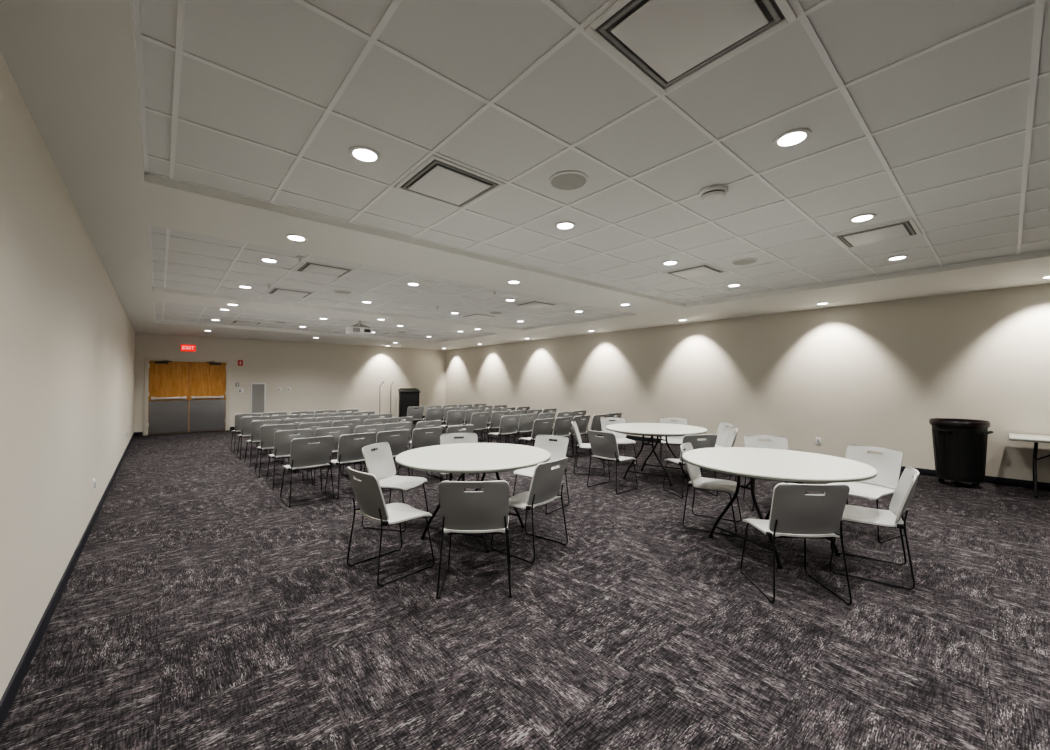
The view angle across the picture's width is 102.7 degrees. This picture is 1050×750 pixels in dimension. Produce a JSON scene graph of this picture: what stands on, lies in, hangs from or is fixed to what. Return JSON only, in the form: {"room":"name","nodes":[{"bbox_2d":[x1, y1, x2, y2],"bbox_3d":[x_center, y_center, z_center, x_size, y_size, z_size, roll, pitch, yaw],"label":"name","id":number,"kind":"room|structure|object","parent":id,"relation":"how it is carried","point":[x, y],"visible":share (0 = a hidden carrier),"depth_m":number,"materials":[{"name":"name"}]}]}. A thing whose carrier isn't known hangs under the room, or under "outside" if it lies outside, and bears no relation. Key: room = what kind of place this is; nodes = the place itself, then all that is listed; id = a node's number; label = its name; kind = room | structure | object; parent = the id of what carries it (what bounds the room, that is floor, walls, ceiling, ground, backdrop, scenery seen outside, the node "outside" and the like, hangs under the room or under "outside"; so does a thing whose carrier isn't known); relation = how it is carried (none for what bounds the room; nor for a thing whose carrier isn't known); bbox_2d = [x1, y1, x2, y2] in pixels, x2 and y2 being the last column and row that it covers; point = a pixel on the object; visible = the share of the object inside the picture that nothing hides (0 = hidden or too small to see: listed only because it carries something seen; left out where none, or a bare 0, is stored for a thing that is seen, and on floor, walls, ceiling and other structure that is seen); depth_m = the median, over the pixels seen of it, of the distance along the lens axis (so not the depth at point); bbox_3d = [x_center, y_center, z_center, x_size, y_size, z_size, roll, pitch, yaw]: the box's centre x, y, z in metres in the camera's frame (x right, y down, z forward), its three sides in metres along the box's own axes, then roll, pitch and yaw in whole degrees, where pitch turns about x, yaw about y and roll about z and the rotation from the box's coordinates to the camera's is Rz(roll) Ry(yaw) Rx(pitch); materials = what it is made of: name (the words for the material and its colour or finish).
{"room":"event hall","nodes":[
{"label":"event hall","id":0,"kind":"room"},
{"bbox_2d":[0,51,134,699],"bbox_3d":[-4.153,0.014,3.876,0.150,3.100,20.800,1,-1,-41],"label":"wall","id":1,"kind":"structure","parent":0,"point":[67,337],"depth_m":2.47,"materials":[{"name":"paint"}]},
{"bbox_2d":[0,433,133,729],"bbox_3d":[-4.092,1.512,3.904,0.012,0.105,20.500,1,-1,-41],"label":"baseboard","id":2,"kind":"structure","parent":1,"relation":"attached to","point":[10,693],"depth_m":2.52,"materials":[{"name":"black rubber"}]},
{"bbox_2d":[134,333,444,431],"bbox_3d":[-7.182,0.198,14.930,9.810,3.100,0.150,1,-1,-41],"label":"wall","id":3,"kind":"structure","parent":0,"point":[319,376],"depth_m":14.61,"materials":[{"name":"paint"}]},
{"bbox_2d":[143,357,229,435],"bbox_3d":[-9.940,0.609,12.426,1.980,2.195,0.230,1,-1,-41],"label":"door","id":4,"kind":"structure","parent":3,"relation":"in","point":[180,391],"depth_m":12.39,"materials":[{"name":"brown wood"}]},
{"bbox_2d":[180,343,195,351],"bbox_3d":[-9.944,-0.809,12.400,0.360,0.250,0.060,1,-1,-41],"label":"exit sign","id":5,"kind":"object","parent":3,"relation":"attached to","point":[188,347],"visible":1,"depth_m":12.38,"materials":[{"name":"red plastic"}]},
{"bbox_2d":[250,383,265,413],"bbox_3d":[-8.608,0.755,13.550,0.420,1.000,0.042,1,-1,-41],"label":"air vent","id":6,"kind":"object","parent":3,"relation":"in","point":[258,390],"visible":0.9,"depth_m":13.54,"materials":[{"name":"grey metal"}]},
{"bbox_2d":[0,0,1049,349],"bbox_3d":[-0.399,-1.366,7.171,9.810,0.230,20.500,1,-1,-41],"label":"ceiling","id":7,"kind":"structure","parent":0,"point":[72,64],"depth_m":2.65,"materials":[{"name":"tile"}]},
{"bbox_2d":[231,320,262,324],"bbox_3d":[-6.686,-1.254,10.092,0.586,0.020,0.586,1,-1,-41],"label":"ceiling vent","id":8,"kind":"object","parent":7,"relation":"in","point":[233,321],"visible":1,"depth_m":10.00,"materials":[{"name":"white plastic"}]},
{"bbox_2d":[266,287,314,297],"bbox_3d":[-3.760,-1.310,6.734,0.586,0.020,0.586,1,-1,-41],"label":"ceiling vent","id":9,"kind":"object","parent":7,"relation":"in","point":[275,290],"visible":1,"depth_m":6.67,"materials":[{"name":"white plastic"}]},
{"bbox_2d":[285,234,307,241],"bbox_3d":[-2.173,-1.300,3.992,0.192,0.009,0.192,1,-1,-41],"label":"recessed light","id":10,"kind":"object","parent":7,"relation":"in","point":[293,237],"visible":1,"depth_m":3.97,"materials":[{"name":"white plastic"}]},
{"bbox_2d":[153,301,487,340],"bbox_3d":[-4.673,-1.254,10.872,7.390,0.008,3.500,1,-1,-41],"label":"trim","id":11,"kind":"structure","parent":7,"relation":"attached to","point":[163,310],"depth_m":10.46,"materials":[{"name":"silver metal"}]},
{"bbox_2d":[293,260,355,277],"bbox_3d":[-2.557,-1.332,5.355,0.586,0.020,0.586,1,-1,-41],"label":"ceiling vent","id":12,"kind":"object","parent":7,"relation":"in","point":[310,267],"visible":1,"depth_m":5.31,"materials":[{"name":"white plastic"}]},
{"bbox_2d":[346,321,371,334],"bbox_3d":[-3.819,-1.105,9.654,0.480,0.340,0.415,1,-1,-41],"label":"ceiling projector","id":13,"kind":"object","parent":7,"relation":"hanging from","point":[354,330],"depth_m":9.52,"materials":[{"name":"white plastic"}]},
{"bbox_2d":[349,146,380,162],"bbox_3d":[-1.010,-1.387,2.651,0.192,0.009,0.192,1,-1,-41],"label":"recessed light","id":14,"kind":"object","parent":7,"relation":"in","point":[363,154],"visible":1,"depth_m":2.64,"materials":[{"name":"white plastic"}]},
{"bbox_2d":[148,225,626,327],"bbox_3d":[-1.671,-1.311,7.427,7.390,0.008,3.540,1,-1,-41],"label":"trim","id":15,"kind":"structure","parent":7,"relation":"attached to","point":[167,235],"depth_m":6.36,"materials":[{"name":"silver metal"}]},
{"bbox_2d":[394,155,505,209],"bbox_3d":[-0.550,-1.371,3.052,0.586,0.020,0.586,1,-1,-41],"label":"ceiling vent","id":16,"kind":"object","parent":7,"relation":"in","point":[438,179],"visible":1,"depth_m":3.00,"materials":[{"name":"white plastic"}]},
{"bbox_2d":[460,313,497,318],"bbox_3d":[-1.000,-1.270,9.139,0.586,0.020,0.586,1,-1,-41],"label":"ceiling vent","id":17,"kind":"object","parent":7,"relation":"in","point":[475,315],"visible":1,"depth_m":9.05,"materials":[{"name":"white plastic"}]},
{"bbox_2d":[515,300,557,308],"bbox_3d":[0.202,-1.292,7.759,0.586,0.020,0.586,1,-1,-41],"label":"ceiling vent","id":18,"kind":"object","parent":7,"relation":"in","point":[535,304],"visible":1,"depth_m":7.69,"materials":[{"name":"white plastic"}]},
{"bbox_2d":[555,222,575,229],"bbox_3d":[0.369,-1.367,3.853,0.192,0.009,0.192,1,-1,-41],"label":"recessed light","id":19,"kind":"object","parent":7,"relation":"in","point":[561,225],"visible":1,"depth_m":3.84,"materials":[{"name":"white plastic"}]},
{"bbox_2d":[133,0,1049,303],"bbox_3d":[2.534,-1.391,2.603,7.390,0.008,7.160,1,-1,-41],"label":"grid","id":20,"kind":"structure","parent":7,"relation":"attached to","point":[1039,5],"depth_m":2.45,"materials":[{"name":"white metal"}]},
{"bbox_2d":[584,0,796,94],"bbox_3d":[0.652,-1.393,1.673,0.586,0.020,0.586,1,-1,-41],"label":"ceiling vent","id":21,"kind":"object","parent":7,"relation":"in","point":[667,44],"visible":1,"depth_m":1.70,"materials":[{"name":"white plastic"}]},
{"bbox_2d":[663,263,727,279],"bbox_3d":[2.209,-1.331,5.456,0.586,0.020,0.586,1,-1,-41],"label":"ceiling vent","id":22,"kind":"object","parent":7,"relation":"in","point":[705,269],"visible":1,"depth_m":5.41,"materials":[{"name":"white plastic"}]},
{"bbox_2d":[699,184,727,202],"bbox_3d":[1.413,-1.344,3.151,0.200,0.078,0.200,1,-1,-41],"label":"smoke detector","id":23,"kind":"object","parent":7,"relation":"attached to","point":[713,193],"visible":1,"depth_m":3.10,"materials":[{"name":"white plastic"}]},
{"bbox_2d":[773,129,810,147],"bbox_3d":[1.572,-1.390,2.474,0.192,0.009,0.192,1,-1,-41],"label":"recessed light","id":24,"kind":"object","parent":7,"relation":"in","point":[791,138],"visible":1,"depth_m":2.46,"materials":[{"name":"white plastic"}]},
{"bbox_2d":[848,214,875,222],"bbox_3d":[2.951,-1.370,3.676,0.192,0.009,0.192,1,-1,-41],"label":"recessed light","id":25,"kind":"object","parent":7,"relation":"in","point":[865,217],"visible":1,"depth_m":3.67,"materials":[{"name":"white plastic"}]},
{"bbox_2d":[832,218,921,248],"bbox_3d":[3.411,-1.354,4.077,0.586,0.020,0.586,1,-1,-41],"label":"ceiling vent","id":26,"kind":"object","parent":7,"relation":"in","point":[908,227],"visible":1,"depth_m":4.02,"materials":[{"name":"white plastic"}]},
{"bbox_2d":[0,420,1049,749],"bbox_3d":[-0.399,1.668,7.120,10.110,0.100,20.800,1,-1,-41],"label":"floor","id":27,"kind":"structure","parent":0,"point":[198,609],"depth_m":2.66,"materials":[{"name":"carpet"}]},
{"bbox_2d":[230,413,261,452],"bbox_3d":[-6.112,1.242,9.215,0.524,0.822,0.558,1,-1,-42],"label":"chair","id":28,"kind":"object","parent":27,"relation":"on","point":[238,417],"visible":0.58,"depth_m":8.97,"materials":[{"name":"grey plastic"}]},
{"bbox_2d":[237,416,269,458],"bbox_3d":[-5.458,1.229,8.457,0.524,0.822,0.558,1,-1,-40],"label":"chair","id":29,"kind":"object","parent":27,"relation":"on","point":[245,421],"visible":0.59,"depth_m":8.22,"materials":[{"name":"grey plastic"}]},
{"bbox_2d":[244,419,282,467],"bbox_3d":[-4.763,1.216,7.664,0.524,0.822,0.558,1,-1,-44],"label":"chair","id":30,"kind":"object","parent":27,"relation":"on","point":[255,425],"visible":0.6,"depth_m":7.42,"materials":[{"name":"grey plastic"}]},
{"bbox_2d":[258,412,286,443],"bbox_3d":[-5.762,1.248,9.597,0.524,0.822,0.558,1,-1,-41],"label":"chair","id":31,"kind":"object","parent":27,"relation":"on","point":[269,414],"visible":0.2,"depth_m":9.38,"materials":[{"name":"grey plastic"}]},
{"bbox_2d":[255,424,295,477],"bbox_3d":[-4.089,1.203,6.891,0.524,0.822,0.558,1,-1,-39],"label":"chair","id":32,"kind":"object","parent":27,"relation":"on","point":[267,432],"visible":0.65,"depth_m":6.66,"materials":[{"name":"grey plastic"}]},
{"bbox_2d":[267,414,297,454],"bbox_3d":[-5.079,1.235,8.813,0.524,0.822,0.558,1,-1,-40],"label":"chair","id":33,"kind":"object","parent":27,"relation":"on","point":[275,417],"visible":0.29,"depth_m":8.60,"materials":[{"name":"grey plastic"}]},
{"bbox_2d":[266,429,312,489],"bbox_3d":[-3.448,1.191,6.159,0.524,0.822,0.558,1,-1,-42],"label":"chair","id":34,"kind":"object","parent":27,"relation":"on","point":[282,439],"visible":0.59,"depth_m":5.94,"materials":[{"name":"grey plastic"}]},
{"bbox_2d":[279,418,312,463],"bbox_3d":[-4.367,1.222,8.026,0.524,0.822,0.558,1,-1,-38],"label":"chair","id":35,"kind":"object","parent":27,"relation":"on","point":[305,420],"visible":0.25,"depth_m":7.82,"materials":[{"name":"grey plastic"}]},
{"bbox_2d":[280,436,333,506],"bbox_3d":[-2.766,1.178,5.347,0.524,0.822,0.558,1,-1,-42],"label":"chair","id":36,"kind":"object","parent":27,"relation":"on","point":[303,454],"visible":1,"depth_m":5.18,"materials":[{"name":"grey plastic"}]},
{"bbox_2d":[296,421,329,472],"bbox_3d":[-3.695,1.209,7.242,0.524,0.822,0.558,1,-1,-44],"label":"chair","id":37,"kind":"object","parent":27,"relation":"on","point":[322,424],"visible":0.26,"depth_m":7.05,"materials":[{"name":"grey plastic"}]},
{"bbox_2d":[300,413,325,426],"bbox_3d":[-4.656,1.240,9.114,0.524,0.822,0.558,1,-1,-40],"label":"chair","id":38,"kind":"object","parent":27,"relation":"on","point":[321,414],"visible":0.18,"depth_m":8.92,"materials":[{"name":"grey plastic"}]},
{"bbox_2d":[315,410,335,420],"bbox_3d":[-4.956,1.260,10.305,0.524,0.822,0.558,1,-1,-41],"label":"chair","id":39,"kind":"object","parent":27,"relation":"on","point":[317,411],"visible":0.22,"depth_m":10.12,"materials":[{"name":"grey plastic"}]},
{"bbox_2d":[307,426,349,483],"bbox_3d":[-3.023,1.197,6.479,0.524,0.822,0.558,1,-1,-39],"label":"chair","id":40,"kind":"object","parent":27,"relation":"on","point":[319,432],"visible":0.44,"depth_m":6.32,"materials":[{"name":"grey plastic"}]},
{"bbox_2d":[316,416,342,454],"bbox_3d":[-3.969,1.228,8.380,0.524,0.822,0.558,1,-1,-41],"label":"chair","id":41,"kind":"object","parent":27,"relation":"on","point":[336,418],"visible":0.3,"depth_m":8.20,"materials":[{"name":"grey plastic"}]},
{"bbox_2d":[329,412,351,419],"bbox_3d":[-4.237,1.247,9.498,0.524,0.822,0.558,1,-1,-41],"label":"chair","id":42,"kind":"object","parent":27,"relation":"on","point":[343,413],"visible":0.19,"depth_m":9.29,"materials":[{"name":"grey plastic"}]},
{"bbox_2d":[326,419,360,467],"bbox_3d":[-3.324,1.216,7.640,0.524,0.822,0.558,1,-1,-43],"label":"chair","id":43,"kind":"object","parent":27,"relation":"on","point":[354,423],"visible":0.23,"depth_m":7.46,"materials":[{"name":"grey plastic"}]},
{"bbox_2d":[325,432,375,498],"bbox_3d":[-2.359,1.184,5.711,0.524,0.822,0.558,1,-1,-44],"label":"chair","id":44,"kind":"object","parent":27,"relation":"on","point":[349,448],"visible":0.72,"depth_m":5.51,"materials":[{"name":"grey plastic"}]},
{"bbox_2d":[335,415,367,453],"bbox_3d":[-3.595,1.234,8.734,0.524,0.822,0.558,1,-1,-41],"label":"chair","id":45,"kind":"object","parent":27,"relation":"on","point":[363,418],"visible":0.24,"depth_m":8.56,"materials":[{"name":"grey plastic"}]},
{"bbox_2d":[342,424,384,476],"bbox_3d":[-2.600,1.202,6.810,0.524,0.822,0.558,1,-1,-43],"label":"chair","id":46,"kind":"object","parent":27,"relation":"on","point":[380,427],"visible":0.27,"depth_m":6.60,"materials":[{"name":"grey plastic"}]},
{"bbox_2d":[361,418,389,464],"bbox_3d":[-2.896,1.221,7.952,0.524,0.822,0.558,1,-1,-43],"label":"chair","id":47,"kind":"object","parent":27,"relation":"on","point":[384,421],"visible":0.19,"depth_m":7.73,"materials":[{"name":"grey plastic"}]},
{"bbox_2d":[369,414,391,422],"bbox_3d":[-3.194,1.240,9.081,0.524,0.822,0.558,1,-1,-39],"label":"chair","id":48,"kind":"object","parent":27,"relation":"on","point":[372,416],"visible":0.27,"depth_m":8.85,"materials":[{"name":"grey plastic"}]},
{"bbox_2d":[364,429,409,475],"bbox_3d":[-1.989,1.190,6.056,0.524,0.822,0.558,1,-1,-42],"label":"chair","id":49,"kind":"object","parent":27,"relation":"on","point":[398,444],"visible":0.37,"depth_m":5.92,"materials":[{"name":"grey plastic"}]},
{"bbox_2d":[347,467,434,586],"bbox_3d":[-1.108,1.146,3.401,0.524,0.822,0.558,-1,-1,43],"label":"chair","id":50,"kind":"object","parent":27,"relation":"on","point":[367,490],"visible":1,"depth_m":3.23,"materials":[{"name":"grey plastic"}]},
{"bbox_2d":[374,422,411,468],"bbox_3d":[-2.267,1.208,7.193,0.524,0.822,0.558,1,-1,-41],"label":"chair","id":51,"kind":"object","parent":27,"relation":"on","point":[406,425],"visible":0.32,"depth_m":7.00,"materials":[{"name":"grey plastic"}]},
{"bbox_2d":[362,442,428,531],"bbox_3d":[-1.400,1.164,4.511,0.558,0.822,0.524,0,-1,14],"label":"chair","id":52,"kind":"object","parent":27,"relation":"on","point":[379,462],"visible":0.73,"depth_m":4.55,"materials":[{"name":"grey plastic"}]},
{"bbox_2d":[389,417,413,439],"bbox_3d":[-2.533,1.227,8.306,0.524,0.822,0.558,1,-1,-39],"label":"chair","id":53,"kind":"object","parent":27,"relation":"on","point":[394,419],"visible":0.3,"depth_m":8.10,"materials":[{"name":"grey plastic"}]},
{"bbox_2d":[398,388,419,423],"bbox_3d":[-4.223,1.120,15.284,0.720,1.266,0.600,0,-1,-21],"label":"lectern","id":54,"kind":"object","parent":27,"relation":"on","point":[408,397],"visible":0.59,"depth_m":15.03,"materials":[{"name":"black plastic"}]},
{"bbox_2d":[401,406,423,423],"bbox_3d":[-3.173,1.286,11.851,0.524,0.822,0.558,1,-1,-39],"label":"chair","id":55,"kind":"object","parent":27,"relation":"on","point":[417,414],"visible":0.69,"depth_m":11.70,"materials":[{"name":"grey plastic"}]},
{"bbox_2d":[398,427,442,479],"bbox_3d":[-1.591,1.196,6.418,0.524,0.822,0.558,1,-1,-41],"label":"chair","id":56,"kind":"object","parent":27,"relation":"on","point":[420,439],"visible":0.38,"depth_m":6.21,"materials":[{"name":"grey plastic"}]},
{"bbox_2d":[410,420,441,469],"bbox_3d":[-1.820,1.214,7.511,0.524,0.822,0.558,1,-1,-41],"label":"chair","id":57,"kind":"object","parent":27,"relation":"on","point":[421,424],"visible":0.24,"depth_m":7.30,"materials":[{"name":"grey plastic"}]},
{"bbox_2d":[425,408,443,433],"bbox_3d":[-2.469,1.272,11.052,0.524,0.822,0.558,1,-1,-41],"label":"chair","id":58,"kind":"object","parent":27,"relation":"on","point":[431,415],"visible":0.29,"depth_m":10.86,"materials":[{"name":"grey plastic"}]},
{"bbox_2d":[442,407,460,433],"bbox_3d":[-2.071,1.278,11.399,0.524,0.822,0.558,1,-1,-40],"label":"chair","id":59,"kind":"object","parent":27,"relation":"on","point":[446,410],"visible":0.36,"depth_m":11.14,"materials":[{"name":"grey plastic"}]},
{"bbox_2d":[431,424,473,479],"bbox_3d":[-1.147,1.201,6.751,0.524,0.822,0.558,1,-1,-40],"label":"chair","id":60,"kind":"object","parent":27,"relation":"on","point":[469,428],"visible":0.3,"depth_m":6.54,"materials":[{"name":"grey plastic"}]},
{"bbox_2d":[441,410,464,427],"bbox_3d":[-1.790,1.260,10.284,0.524,0.822,0.558,1,-1,-40],"label":"chair","id":61,"kind":"object","parent":27,"relation":"on","point":[453,419],"visible":0.78,"depth_m":10.10,"materials":[{"name":"grey plastic"}]},
{"bbox_2d":[439,433,479,502],"bbox_3d":[-0.828,1.177,5.321,0.524,0.822,0.558,0,-1,-11],"label":"chair","id":62,"kind":"object","parent":27,"relation":"on","point":[447,438],"visible":0.32,"depth_m":5.56,"materials":[{"name":"grey plastic"}]},
{"bbox_2d":[396,443,550,552],"bbox_3d":[-0.500,1.177,4.181,1.512,0.785,1.512,0,-1,26],"label":"folding table","id":63,"kind":"object","parent":27,"relation":"on","point":[460,458],"visible":0.75,"depth_m":3.98,"materials":[{"name":"grey plastic"}]},
{"bbox_2d":[464,409,482,440],"bbox_3d":[-1.393,1.265,10.616,0.524,0.822,0.558,1,-1,-38],"label":"chair","id":64,"kind":"object","parent":27,"relation":"on","point":[468,415],"visible":0.47,"depth_m":10.37,"materials":[{"name":"grey plastic"}]},
{"bbox_2d":[436,480,511,598],"bbox_3d":[-0.359,1.141,3.121,0.524,0.822,0.558,0,-1,-2],"label":"chair","id":65,"kind":"object","parent":27,"relation":"on","point":[485,511],"visible":1,"depth_m":2.91,"materials":[{"name":"grey plastic"}]},
{"bbox_2d":[460,412,489,437],"bbox_3d":[-1.135,1.247,9.508,0.524,0.822,0.558,1,-1,-44],"label":"chair","id":66,"kind":"object","parent":27,"relation":"on","point":[479,422],"visible":0.68,"depth_m":9.35,"materials":[{"name":"grey plastic"}]},
{"bbox_2d":[481,408,499,440],"bbox_3d":[-0.995,1.271,10.989,0.524,0.822,0.558,1,-1,-44],"label":"chair","id":67,"kind":"object","parent":27,"relation":"on","point":[490,409],"visible":0.38,"depth_m":10.78,"materials":[{"name":"grey plastic"}]},
{"bbox_2d":[480,411,508,442],"bbox_3d":[-0.703,1.253,9.854,0.524,0.822,0.558,1,-1,-39],"label":"chair","id":68,"kind":"object","parent":27,"relation":"on","point":[495,417],"visible":0.55,"depth_m":9.62,"materials":[{"name":"grey plastic"}]},
{"bbox_2d":[488,415,519,442],"bbox_3d":[-0.436,1.234,8.723,0.524,0.822,0.558,1,-1,-41],"label":"chair","id":69,"kind":"object","parent":27,"relation":"on","point":[507,426],"visible":0.85,"depth_m":8.54,"materials":[{"name":"grey plastic"}]},
{"bbox_2d":[498,410,525,443],"bbox_3d":[-0.305,1.259,10.220,0.524,0.822,0.558,1,-1,-38],"label":"chair","id":70,"kind":"object","parent":27,"relation":"on","point":[521,411],"visible":0.36,"depth_m":10.00,"materials":[{"name":"grey plastic"}]},
{"bbox_2d":[506,413,537,443],"bbox_3d":[-0.059,1.240,9.110,0.524,0.822,0.558,1,-1,-40],"label":"chair","id":71,"kind":"object","parent":27,"relation":"on","point":[525,425],"visible":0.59,"depth_m":8.91,"materials":[{"name":"grey plastic"}]},
{"bbox_2d":[491,457,567,563],"bbox_3d":[0.062,1.152,3.796,0.558,0.822,0.524,-1,-1,38],"label":"chair","id":72,"kind":"object","parent":27,"relation":"on","point":[545,485],"visible":0.94,"depth_m":3.62,"materials":[{"name":"grey plastic"}]},
{"bbox_2d":[518,418,553,446],"bbox_3d":[0.218,1.221,7.957,0.524,0.822,0.558,1,-1,-39],"label":"chair","id":73,"kind":"object","parent":27,"relation":"on","point":[541,428],"visible":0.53,"depth_m":7.75,"materials":[{"name":"grey plastic"}]},
{"bbox_2d":[525,412,555,442],"bbox_3d":[0.352,1.246,9.463,0.524,0.822,0.558,1,-1,-38],"label":"chair","id":74,"kind":"object","parent":27,"relation":"on","point":[541,415],"visible":0.32,"depth_m":9.24,"materials":[{"name":"grey plastic"}]},
{"bbox_2d":[513,434,568,513],"bbox_3d":[0.205,1.174,5.114,0.524,0.822,0.558,-1,-1,37],"label":"chair","id":75,"kind":"object","parent":27,"relation":"on","point":[558,449],"visible":0.55,"depth_m":5.22,"materials":[{"name":"grey plastic"}]},
{"bbox_2d":[552,411,572,445],"bbox_3d":[0.781,1.251,9.763,0.524,0.822,0.558,1,-1,-39],"label":"chair","id":76,"kind":"object","parent":27,"relation":"on","point":[560,414],"visible":0.28,"depth_m":9.56,"materials":[{"name":"grey plastic"}]},
{"bbox_2d":[552,416,573,457],"bbox_3d":[0.624,1.227,8.322,0.524,0.822,0.558,1,-1,-40],"label":"chair","id":77,"kind":"object","parent":27,"relation":"on","point":[561,427],"visible":0.69,"depth_m":8.13,"materials":[{"name":"grey plastic"}]},
{"bbox_2d":[570,410,586,445],"bbox_3d":[1.151,1.258,10.164,0.524,0.822,0.558,1,-1,-41],"label":"chair","id":78,"kind":"object","parent":27,"relation":"on","point":[583,412],"visible":0.38,"depth_m":9.96,"materials":[{"name":"grey plastic"}]},
{"bbox_2d":[568,415,589,456],"bbox_3d":[1.009,1.233,8.659,0.524,0.822,0.558,1,-1,-41],"label":"chair","id":79,"kind":"object","parent":27,"relation":"on","point":[582,424],"visible":0.7,"depth_m":8.50,"materials":[{"name":"grey plastic"}]},
{"bbox_2d":[571,421,604,475],"bbox_3d":[1.060,1.206,7.039,0.558,0.822,0.524,0,-1,11],"label":"chair","id":80,"kind":"object","parent":27,"relation":"on","point":[580,445],"visible":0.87,"depth_m":6.93,"materials":[{"name":"grey plastic"}]},
{"bbox_2d":[581,414,608,454],"bbox_3d":[1.453,1.238,8.969,0.524,0.822,0.558,1,-1,-39],"label":"chair","id":81,"kind":"object","parent":27,"relation":"on","point":[596,423],"visible":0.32,"depth_m":8.73,"materials":[{"name":"grey plastic"}]},
{"bbox_2d":[587,430,637,493],"bbox_3d":[1.219,1.188,5.934,0.558,0.822,0.524,1,-1,-41],"label":"chair","id":82,"kind":"object","parent":27,"relation":"on","point":[605,447],"visible":1,"depth_m":5.78,"materials":[{"name":"grey plastic"}]},
{"bbox_2d":[600,417,636,465],"bbox_3d":[1.712,1.218,7.771,0.524,0.822,0.558,0,-1,-11],"label":"chair","id":83,"kind":"object","parent":27,"relation":"on","point":[621,438],"visible":0.62,"depth_m":7.95,"materials":[{"name":"grey plastic"}]},
{"bbox_2d":[606,423,707,485],"bbox_3d":[2.040,1.217,6.581,1.512,0.785,1.512,-1,-1,37],"label":"folding table","id":84,"kind":"object","parent":27,"relation":"on","point":[643,429],"visible":0.98,"depth_m":6.39,"materials":[{"name":"grey plastic"}]},
{"bbox_2d":[660,417,686,460],"bbox_3d":[2.762,1.218,7.770,0.524,0.822,0.558,0,-1,17],"label":"chair","id":85,"kind":"object","parent":27,"relation":"on","point":[683,421],"visible":0.51,"depth_m":7.95,"materials":[{"name":"grey plastic"}]},
{"bbox_2d":[663,434,717,497],"bbox_3d":[2.228,1.183,5.661,0.524,0.822,0.558,0,-1,-11],"label":"chair","id":86,"kind":"object","parent":27,"relation":"on","point":[710,441],"visible":0.56,"depth_m":5.43,"materials":[{"name":"grey plastic"}]},
{"bbox_2d":[680,442,741,536],"bbox_3d":[1.945,1.163,4.423,0.558,0.822,0.524,-1,-1,32],"label":"chair","id":87,"kind":"object","parent":27,"relation":"on","point":[727,486],"visible":0.83,"depth_m":4.38,"materials":[{"name":"grey plastic"}]},
{"bbox_2d":[701,422,732,476],"bbox_3d":[3.091,1.204,6.929,0.558,0.822,0.524,0,-1,3],"label":"chair","id":88,"kind":"object","parent":27,"relation":"on","point":[722,432],"visible":0.4,"depth_m":7.00,"materials":[{"name":"grey plastic"}]},
{"bbox_2d":[700,427,737,481],"bbox_3d":[2.839,1.192,6.219,0.558,0.822,0.524,0,-1,17],"label":"chair","id":89,"kind":"object","parent":27,"relation":"on","point":[731,437],"visible":0.3,"depth_m":6.28,"materials":[{"name":"grey plastic"}]},
{"bbox_2d":[743,435,787,510],"bbox_3d":[2.962,1.173,5.070,0.524,0.822,0.558,0,-1,17],"label":"chair","id":90,"kind":"object","parent":27,"relation":"on","point":[750,441],"visible":0.32,"depth_m":5.30,"materials":[{"name":"grey plastic"}]},
{"bbox_2d":[682,447,876,568],"bbox_3d":[2.250,1.171,3.851,1.512,0.785,1.512,0,-1,-21],"label":"folding table","id":91,"kind":"object","parent":27,"relation":"on","point":[798,467],"visible":0.85,"depth_m":3.66,"materials":[{"name":"grey plastic"}]},
{"bbox_2d":[740,483,851,604],"bbox_3d":[1.938,1.140,3.041,0.524,0.822,0.558,0,-1,3],"label":"chair","id":92,"kind":"object","parent":27,"relation":"on","point":[794,513],"visible":1,"depth_m":2.84,"materials":[{"name":"grey plastic"}]},
{"bbox_2d":[829,445,904,543],"bbox_3d":[3.417,1.160,4.250,0.558,0.822,0.524,0,-1,-27],"label":"chair","id":93,"kind":"object","parent":27,"relation":"on","point":[887,465],"visible":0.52,"depth_m":4.24,"materials":[{"name":"grey plastic"}]},
{"bbox_2d":[829,466,918,589],"bbox_3d":[2.773,1.145,3.357,0.558,0.822,0.524,-1,-1,37],"label":"chair","id":94,"kind":"object","parent":27,"relation":"on","point":[904,491],"visible":0.9,"depth_m":3.30,"materials":[{"name":"grey plastic"}]},
{"bbox_2d":[929,418,993,488],"bbox_3d":[6.315,1.127,6.090,0.635,0.948,0.649,1,-1,-41],"label":"trash can","id":95,"kind":"object","parent":27,"relation":"on","point":[959,445],"visible":1,"depth_m":5.92,"materials":[{"name":"black plastic"}]},
{"bbox_2d":[1009,433,1049,497],"bbox_3d":[7.298,1.204,5.107,0.768,0.757,1.848,1,-1,-41],"label":"folding table","id":96,"kind":"object","parent":27,"relation":"on","point":[1036,439],"visible":1,"depth_m":5.54,"materials":[{"name":"plastic"}]},
{"bbox_2d":[549,171,587,189],"bbox_3d":[0.310,-1.380,2.993,0.280,0.010,0.280,1,-1,-41],"label":"ceiling speaker","id":97,"kind":"object","parent":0,"point":[565,180],"depth_m":2.97},
{"bbox_2d":[731,258,757,264],"bbox_3d":[2.610,-1.347,4.997,0.280,0.010,0.280,1,-1,-41],"label":"ceiling speaker","id":98,"kind":"object","parent":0,"point":[744,261],"depth_m":4.97},
{"bbox_2d":[445,283,1049,482],"bbox_3d":[3.356,0.123,10.418,0.150,3.100,20.800,1,-1,-41],"label":"wall","id":99,"kind":"structure","parent":0,"point":[876,374],"depth_m":7.79,"materials":[{"name":"paint"}]},
{"bbox_2d":[570,430,1049,490],"bbox_3d":[3.295,1.619,10.340,0.012,0.105,20.500,1,-1,-41],"label":"baseboard","id":100,"kind":"structure","parent":99,"relation":"attached to","point":[928,472],"depth_m":6.17,"materials":[{"name":"black rubber"}]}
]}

